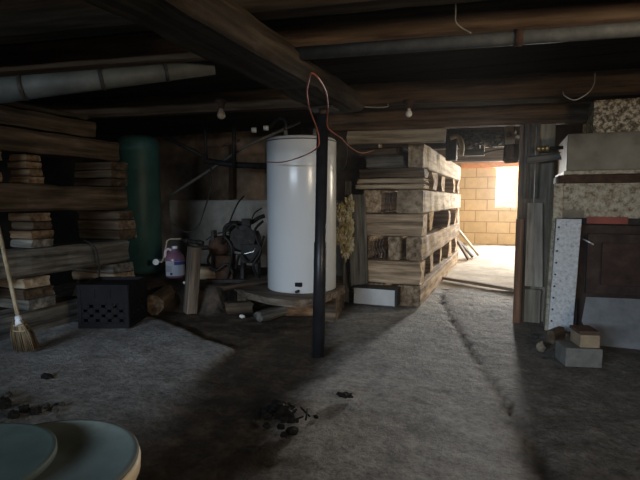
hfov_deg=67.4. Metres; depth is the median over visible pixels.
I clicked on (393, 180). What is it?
crib timber
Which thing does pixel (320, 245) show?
steel post
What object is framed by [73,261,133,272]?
block
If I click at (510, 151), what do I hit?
board
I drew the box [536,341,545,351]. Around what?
stone
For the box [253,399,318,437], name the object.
debris
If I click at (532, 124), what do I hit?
conduit
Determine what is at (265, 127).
fitting
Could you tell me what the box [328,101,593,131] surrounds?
joist
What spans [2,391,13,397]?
stone
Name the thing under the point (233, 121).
pipe
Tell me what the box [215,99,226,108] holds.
socket
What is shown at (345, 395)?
clod
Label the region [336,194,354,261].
clump
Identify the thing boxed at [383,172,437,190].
crib timber
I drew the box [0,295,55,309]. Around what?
block
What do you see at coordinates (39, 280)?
block
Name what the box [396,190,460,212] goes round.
crib timber
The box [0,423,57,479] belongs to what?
round lid
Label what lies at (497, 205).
window frame
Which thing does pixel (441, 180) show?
crib timber
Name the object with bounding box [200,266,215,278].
wood block
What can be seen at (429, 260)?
crib timber
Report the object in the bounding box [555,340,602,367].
concrete block
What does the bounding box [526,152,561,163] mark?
board
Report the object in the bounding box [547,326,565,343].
scrap
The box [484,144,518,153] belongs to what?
wire
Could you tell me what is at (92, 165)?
block
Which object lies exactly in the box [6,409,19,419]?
stone
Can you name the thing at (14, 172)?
block
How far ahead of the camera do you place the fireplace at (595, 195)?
2.98 m
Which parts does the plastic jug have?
handle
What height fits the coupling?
0.058 m
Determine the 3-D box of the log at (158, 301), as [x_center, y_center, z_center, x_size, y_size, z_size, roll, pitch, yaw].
[-1.207,0.452,3.677,0.140,0.149,0.457,0,5,-3]
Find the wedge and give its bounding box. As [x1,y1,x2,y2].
[359,147,400,157]
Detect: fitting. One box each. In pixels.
[251,127,256,132]
[263,125,268,130]
[536,145,562,151]
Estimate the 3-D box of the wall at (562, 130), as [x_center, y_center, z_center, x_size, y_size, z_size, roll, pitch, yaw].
[2.819,-0.201,3.612,2.020,1.700,0.200,2,5,22]
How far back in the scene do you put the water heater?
3.21 m
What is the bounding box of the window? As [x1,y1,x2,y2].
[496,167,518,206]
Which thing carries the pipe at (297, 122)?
attached to the ceiling
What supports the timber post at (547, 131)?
on the floor
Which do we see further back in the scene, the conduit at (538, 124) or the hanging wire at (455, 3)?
the conduit at (538, 124)
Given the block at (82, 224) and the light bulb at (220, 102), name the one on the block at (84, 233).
the block at (82, 224)
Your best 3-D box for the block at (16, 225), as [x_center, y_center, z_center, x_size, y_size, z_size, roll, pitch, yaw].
[-1.833,-0.093,3.057,0.199,0.052,0.138,2,5,22]
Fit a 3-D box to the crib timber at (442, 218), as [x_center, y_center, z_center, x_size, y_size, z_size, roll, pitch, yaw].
[1.113,-0.231,5.170,0.560,0.180,0.218,2,5,22]
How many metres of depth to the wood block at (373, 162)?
3.85 m
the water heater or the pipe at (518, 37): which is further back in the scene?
the water heater
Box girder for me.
[89,0,366,115]
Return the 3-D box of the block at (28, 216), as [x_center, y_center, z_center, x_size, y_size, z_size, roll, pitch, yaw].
[-1.837,-0.147,3.045,0.202,0.052,0.146,2,5,22]
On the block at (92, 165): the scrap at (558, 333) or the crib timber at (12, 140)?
the crib timber at (12, 140)
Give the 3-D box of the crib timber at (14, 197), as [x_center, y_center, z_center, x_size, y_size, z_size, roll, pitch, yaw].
[-1.936,-0.245,2.787,0.218,0.175,2.000,2,5,22]
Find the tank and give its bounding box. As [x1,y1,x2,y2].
[117,135,180,274]
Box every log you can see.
[147,286,174,314]
[254,306,287,321]
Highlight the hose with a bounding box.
[449,133,464,155]
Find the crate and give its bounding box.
[76,277,147,328]
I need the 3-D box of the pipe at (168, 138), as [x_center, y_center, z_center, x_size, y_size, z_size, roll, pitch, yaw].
[-1.219,-0.843,4.345,0.440,0.240,0.035,1,5,14]
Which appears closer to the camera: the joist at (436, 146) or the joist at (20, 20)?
the joist at (20, 20)
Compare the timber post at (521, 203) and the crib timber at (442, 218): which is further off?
the crib timber at (442, 218)
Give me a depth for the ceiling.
2.80 m
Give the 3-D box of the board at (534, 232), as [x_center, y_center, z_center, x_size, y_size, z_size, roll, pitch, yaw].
[1.465,0.034,3.269,0.114,0.570,0.025,2,5,22]
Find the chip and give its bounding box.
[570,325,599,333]
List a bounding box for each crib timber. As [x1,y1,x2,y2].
[0,101,89,119]
[0,105,96,137]
[0,126,120,161]
[0,183,127,212]
[0,239,130,280]
[0,296,85,341]
[355,184,428,189]
[357,178,429,184]
[359,167,428,178]
[363,190,396,212]
[366,213,426,236]
[367,235,389,258]
[367,257,425,284]
[368,282,398,285]
[382,250,432,271]
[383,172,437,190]
[384,211,433,230]
[385,146,409,167]
[387,227,434,259]
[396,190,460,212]
[398,250,458,305]
[406,222,459,260]
[408,143,460,180]
[432,210,450,227]
[433,247,441,262]
[436,176,444,191]
[442,241,451,256]
[444,179,455,192]
[446,209,457,223]
[451,237,457,251]
[454,208,459,221]
[455,181,459,192]
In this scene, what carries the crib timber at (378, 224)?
on the crib timber at (417, 248)
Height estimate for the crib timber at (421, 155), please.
0.191 m
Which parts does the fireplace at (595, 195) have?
panel, rail, panel, red plate, fire door, door panel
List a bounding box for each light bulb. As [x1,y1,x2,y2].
[215,99,226,118]
[403,99,414,116]
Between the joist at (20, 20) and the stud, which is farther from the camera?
the stud
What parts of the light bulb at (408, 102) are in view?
bulb glass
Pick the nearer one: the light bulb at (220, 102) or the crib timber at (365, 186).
the light bulb at (220, 102)
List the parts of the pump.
pump casing, frame, motor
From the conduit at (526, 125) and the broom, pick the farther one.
the conduit at (526, 125)
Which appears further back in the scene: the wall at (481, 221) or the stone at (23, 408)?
the wall at (481, 221)
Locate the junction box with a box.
[445,128,457,160]
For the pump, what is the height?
0.556 m
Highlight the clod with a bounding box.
[336,392,352,398]
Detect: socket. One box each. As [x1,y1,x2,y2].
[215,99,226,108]
[403,99,414,108]
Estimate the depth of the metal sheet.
2.81 m
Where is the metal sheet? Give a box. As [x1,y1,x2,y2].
[582,297,639,349]
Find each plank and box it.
[218,279,267,289]
[461,162,518,168]
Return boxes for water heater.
[266,117,336,293]
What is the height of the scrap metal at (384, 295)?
0.141 m
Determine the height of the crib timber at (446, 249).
0.185 m
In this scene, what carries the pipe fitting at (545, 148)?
attached to the fireplace at (595, 195)
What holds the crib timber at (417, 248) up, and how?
on the crib timber at (454, 241)
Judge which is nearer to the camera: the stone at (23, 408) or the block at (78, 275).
the stone at (23, 408)
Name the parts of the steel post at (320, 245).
plate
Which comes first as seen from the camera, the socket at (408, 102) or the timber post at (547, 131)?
the socket at (408, 102)
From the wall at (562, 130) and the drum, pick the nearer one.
the drum
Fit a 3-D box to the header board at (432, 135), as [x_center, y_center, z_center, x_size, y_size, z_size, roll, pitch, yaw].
[0.553,-0.755,3.507,0.719,0.098,0.074,1,5,13]
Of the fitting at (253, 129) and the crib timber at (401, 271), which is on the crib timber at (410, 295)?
the crib timber at (401, 271)
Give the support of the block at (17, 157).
on the block at (10, 165)
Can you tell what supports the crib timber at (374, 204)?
on the crib timber at (442, 218)
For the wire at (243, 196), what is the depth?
4.02 m
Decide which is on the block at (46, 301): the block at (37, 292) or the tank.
the block at (37, 292)
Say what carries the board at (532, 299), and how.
on the floor
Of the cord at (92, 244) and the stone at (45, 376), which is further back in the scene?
the cord at (92, 244)
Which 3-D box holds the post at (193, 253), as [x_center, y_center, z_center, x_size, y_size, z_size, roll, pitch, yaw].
[-0.963,0.301,3.624,0.124,0.506,0.109,-3,6,-32]
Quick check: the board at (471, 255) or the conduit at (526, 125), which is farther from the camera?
the board at (471, 255)
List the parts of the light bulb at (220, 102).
bulb glass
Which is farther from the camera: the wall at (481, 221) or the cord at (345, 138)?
the wall at (481, 221)
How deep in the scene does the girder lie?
1.56 m
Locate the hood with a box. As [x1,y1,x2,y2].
[555,131,639,176]
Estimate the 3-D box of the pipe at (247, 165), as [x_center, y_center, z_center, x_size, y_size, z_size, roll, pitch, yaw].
[-0.670,-0.682,4.308,0.713,0.108,0.055,0,5,0]
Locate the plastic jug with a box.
[164,246,184,278]
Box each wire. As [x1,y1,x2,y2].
[174,168,211,232]
[229,195,244,220]
[368,237,384,258]
[381,190,396,212]
[455,3,470,33]
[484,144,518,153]
[563,73,595,100]
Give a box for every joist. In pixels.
[0,0,481,43]
[0,0,639,76]
[28,68,639,118]
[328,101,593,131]
[382,125,536,149]
[434,147,503,162]
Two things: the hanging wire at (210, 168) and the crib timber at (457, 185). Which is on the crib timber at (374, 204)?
the crib timber at (457, 185)
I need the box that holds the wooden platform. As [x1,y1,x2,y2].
[234,274,344,321]
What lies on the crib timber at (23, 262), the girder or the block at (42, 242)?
the block at (42, 242)
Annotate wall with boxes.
[0,133,119,285]
[154,127,381,261]
[169,200,371,291]
[455,161,516,244]
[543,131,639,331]
[552,124,639,265]
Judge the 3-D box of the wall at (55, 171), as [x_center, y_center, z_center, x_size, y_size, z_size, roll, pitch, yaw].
[-3.745,-0.140,2.286,0.150,1.800,7.900,2,5,22]
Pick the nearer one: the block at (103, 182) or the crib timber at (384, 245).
the block at (103, 182)
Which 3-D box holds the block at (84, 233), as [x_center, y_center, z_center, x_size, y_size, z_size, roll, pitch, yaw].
[-1.658,-0.050,3.750,0.419,0.070,0.182,2,5,22]
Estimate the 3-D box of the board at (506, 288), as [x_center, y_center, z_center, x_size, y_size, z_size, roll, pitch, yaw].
[1.596,0.434,4.660,0.065,0.030,1.009,-3,6,-36]
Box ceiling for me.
[5,7,639,136]
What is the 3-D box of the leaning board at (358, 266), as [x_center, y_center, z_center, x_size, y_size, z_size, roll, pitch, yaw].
[0.306,0.002,3.880,0.165,0.735,0.073,-2,5,-24]
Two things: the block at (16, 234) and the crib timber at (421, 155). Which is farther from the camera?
the crib timber at (421, 155)
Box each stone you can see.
[0,396,11,409]
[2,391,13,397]
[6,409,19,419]
[18,404,30,412]
[30,407,41,415]
[40,373,52,379]
[43,402,50,408]
[531,333,538,338]
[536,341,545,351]
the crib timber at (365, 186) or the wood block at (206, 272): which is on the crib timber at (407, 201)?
the crib timber at (365, 186)
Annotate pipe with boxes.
[163,134,207,157]
[167,121,300,197]
[203,118,207,163]
[205,158,266,168]
[232,120,235,167]
[294,21,639,59]
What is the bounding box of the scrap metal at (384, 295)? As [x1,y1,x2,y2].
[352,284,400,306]
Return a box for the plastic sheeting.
[457,129,519,148]
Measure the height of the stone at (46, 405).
0.021 m
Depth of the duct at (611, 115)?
2.89 m
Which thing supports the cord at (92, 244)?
hanging from the crib timber at (23, 262)
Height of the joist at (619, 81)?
0.130 m
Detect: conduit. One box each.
[522,124,528,198]
[528,123,534,198]
[534,123,540,198]
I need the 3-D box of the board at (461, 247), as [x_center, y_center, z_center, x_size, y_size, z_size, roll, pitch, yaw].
[1.968,0.049,6.786,0.294,0.453,0.121,2,5,26]
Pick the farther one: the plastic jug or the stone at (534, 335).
the plastic jug
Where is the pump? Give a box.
[197,214,264,282]
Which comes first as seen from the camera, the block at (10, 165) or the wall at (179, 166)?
the block at (10, 165)
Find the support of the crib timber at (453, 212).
on the crib timber at (396, 244)
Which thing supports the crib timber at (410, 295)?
on the floor
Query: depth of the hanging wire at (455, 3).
1.60 m
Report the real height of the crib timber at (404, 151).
0.191 m
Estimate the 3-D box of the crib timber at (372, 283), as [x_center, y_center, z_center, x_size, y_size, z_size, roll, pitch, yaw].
[0.974,0.324,5.302,0.184,0.169,2.930,2,5,22]
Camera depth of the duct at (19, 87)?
1.66 m
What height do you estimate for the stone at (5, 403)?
0.045 m
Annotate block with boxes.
[0,275,49,288]
[0,285,54,300]
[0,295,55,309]
[6,161,41,168]
[8,154,40,161]
[8,212,51,221]
[9,177,43,183]
[9,230,53,238]
[10,238,52,247]
[11,169,41,176]
[11,221,51,229]
[72,270,134,279]
[73,178,126,186]
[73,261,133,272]
[74,162,127,170]
[74,170,127,178]
[78,210,133,219]
[78,219,135,229]
[79,229,136,238]
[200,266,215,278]
[224,300,253,313]
[365,155,405,168]
[464,144,484,156]
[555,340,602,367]
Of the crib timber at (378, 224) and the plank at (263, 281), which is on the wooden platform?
the plank at (263, 281)
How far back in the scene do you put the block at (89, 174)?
3.56 m
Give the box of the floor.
[0,243,639,479]
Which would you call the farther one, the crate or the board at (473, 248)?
the board at (473, 248)
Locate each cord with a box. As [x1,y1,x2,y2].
[83,239,99,276]
[266,72,373,162]
[337,138,347,171]
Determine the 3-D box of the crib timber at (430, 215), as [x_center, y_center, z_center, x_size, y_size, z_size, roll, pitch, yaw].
[0.860,-0.190,4.674,0.460,0.180,0.203,2,5,22]
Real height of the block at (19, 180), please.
0.042 m
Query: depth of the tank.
4.10 m
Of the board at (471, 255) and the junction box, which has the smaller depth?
the junction box
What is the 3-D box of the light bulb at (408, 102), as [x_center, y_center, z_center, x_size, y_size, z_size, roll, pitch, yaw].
[0.537,-0.792,2.894,0.070,0.102,0.069,2,5,22]
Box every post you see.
[183,246,201,313]
[306,105,338,357]
[513,124,535,322]
[530,124,555,321]
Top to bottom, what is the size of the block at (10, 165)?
0.042 m
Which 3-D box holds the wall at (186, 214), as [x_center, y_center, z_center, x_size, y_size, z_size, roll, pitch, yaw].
[-0.555,0.063,4.964,2.170,0.950,0.340,2,5,22]
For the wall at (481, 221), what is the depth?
9.27 m
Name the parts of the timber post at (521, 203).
post strip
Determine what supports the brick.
on the concrete block at (568, 353)
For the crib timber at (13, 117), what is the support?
on the crib timber at (12, 140)
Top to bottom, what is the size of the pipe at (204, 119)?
0.406 m
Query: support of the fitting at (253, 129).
attached to the pipe at (297, 122)
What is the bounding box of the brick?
[570,329,599,347]
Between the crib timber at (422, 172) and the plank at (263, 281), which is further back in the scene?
the crib timber at (422, 172)
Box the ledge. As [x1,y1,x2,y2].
[72,261,267,314]
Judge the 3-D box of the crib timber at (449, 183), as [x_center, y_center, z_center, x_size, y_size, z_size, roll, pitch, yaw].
[1.378,-0.657,5.857,0.528,0.166,0.211,2,5,22]
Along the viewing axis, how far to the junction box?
4.42 m
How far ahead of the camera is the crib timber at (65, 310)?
3.08 m
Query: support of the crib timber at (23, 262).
on the block at (124, 266)
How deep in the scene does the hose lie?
4.32 m
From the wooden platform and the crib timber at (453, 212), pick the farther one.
the crib timber at (453, 212)
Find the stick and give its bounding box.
[343,181,350,301]
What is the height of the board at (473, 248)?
0.409 m
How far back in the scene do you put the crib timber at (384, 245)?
4.18 m
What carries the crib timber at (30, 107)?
on the crib timber at (13, 117)
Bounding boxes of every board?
[346,128,446,144]
[348,195,367,285]
[442,276,513,291]
[457,239,469,259]
[458,238,473,257]
[459,230,479,255]
[503,144,518,163]
[524,288,540,322]
[525,203,542,286]
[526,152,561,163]
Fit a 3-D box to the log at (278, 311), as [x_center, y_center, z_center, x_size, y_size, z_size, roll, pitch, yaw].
[-0.349,0.529,3.440,0.097,0.073,0.271,4,6,40]
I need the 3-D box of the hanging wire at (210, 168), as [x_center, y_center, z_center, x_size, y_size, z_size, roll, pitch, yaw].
[-1.069,-0.334,4.016,0.324,0.544,0.103,-1,5,-9]
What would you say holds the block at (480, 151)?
hanging from the joist at (436, 146)
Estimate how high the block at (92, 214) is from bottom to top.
0.070 m
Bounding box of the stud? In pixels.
[228,144,235,199]
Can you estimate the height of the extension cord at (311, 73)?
0.243 m
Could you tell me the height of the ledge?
0.224 m
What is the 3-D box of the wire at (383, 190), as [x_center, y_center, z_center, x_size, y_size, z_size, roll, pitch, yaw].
[0.554,-0.311,3.855,0.134,0.181,0.004,2,5,22]
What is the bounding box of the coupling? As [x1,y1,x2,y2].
[181,238,203,244]
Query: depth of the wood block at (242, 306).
3.59 m
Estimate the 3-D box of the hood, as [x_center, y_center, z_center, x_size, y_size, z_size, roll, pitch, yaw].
[2.179,-0.533,3.026,1.200,0.250,0.645,2,5,22]
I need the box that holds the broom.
[0,227,39,352]
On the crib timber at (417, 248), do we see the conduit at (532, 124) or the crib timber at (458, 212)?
the crib timber at (458, 212)
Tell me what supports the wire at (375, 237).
attached to the crib timber at (384, 245)
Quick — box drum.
[33,419,140,479]
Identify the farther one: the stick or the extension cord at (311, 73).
the stick
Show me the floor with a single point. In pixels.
(446, 387)
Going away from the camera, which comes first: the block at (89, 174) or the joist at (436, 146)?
the block at (89, 174)
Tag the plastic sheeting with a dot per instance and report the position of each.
(484, 138)
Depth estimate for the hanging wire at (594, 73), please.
2.51 m
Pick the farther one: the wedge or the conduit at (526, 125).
the wedge
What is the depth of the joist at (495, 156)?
6.45 m
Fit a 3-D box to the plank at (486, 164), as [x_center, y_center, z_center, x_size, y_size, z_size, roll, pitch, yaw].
[3.244,-1.424,9.132,1.073,0.103,0.050,2,5,22]
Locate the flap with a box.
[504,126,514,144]
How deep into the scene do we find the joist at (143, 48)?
1.85 m
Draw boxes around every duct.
[0,60,215,103]
[583,97,639,132]
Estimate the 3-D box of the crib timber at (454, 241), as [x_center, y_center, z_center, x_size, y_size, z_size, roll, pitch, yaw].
[1.579,0.046,6.452,0.506,0.186,0.251,2,5,22]
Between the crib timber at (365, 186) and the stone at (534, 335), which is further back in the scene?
the crib timber at (365, 186)

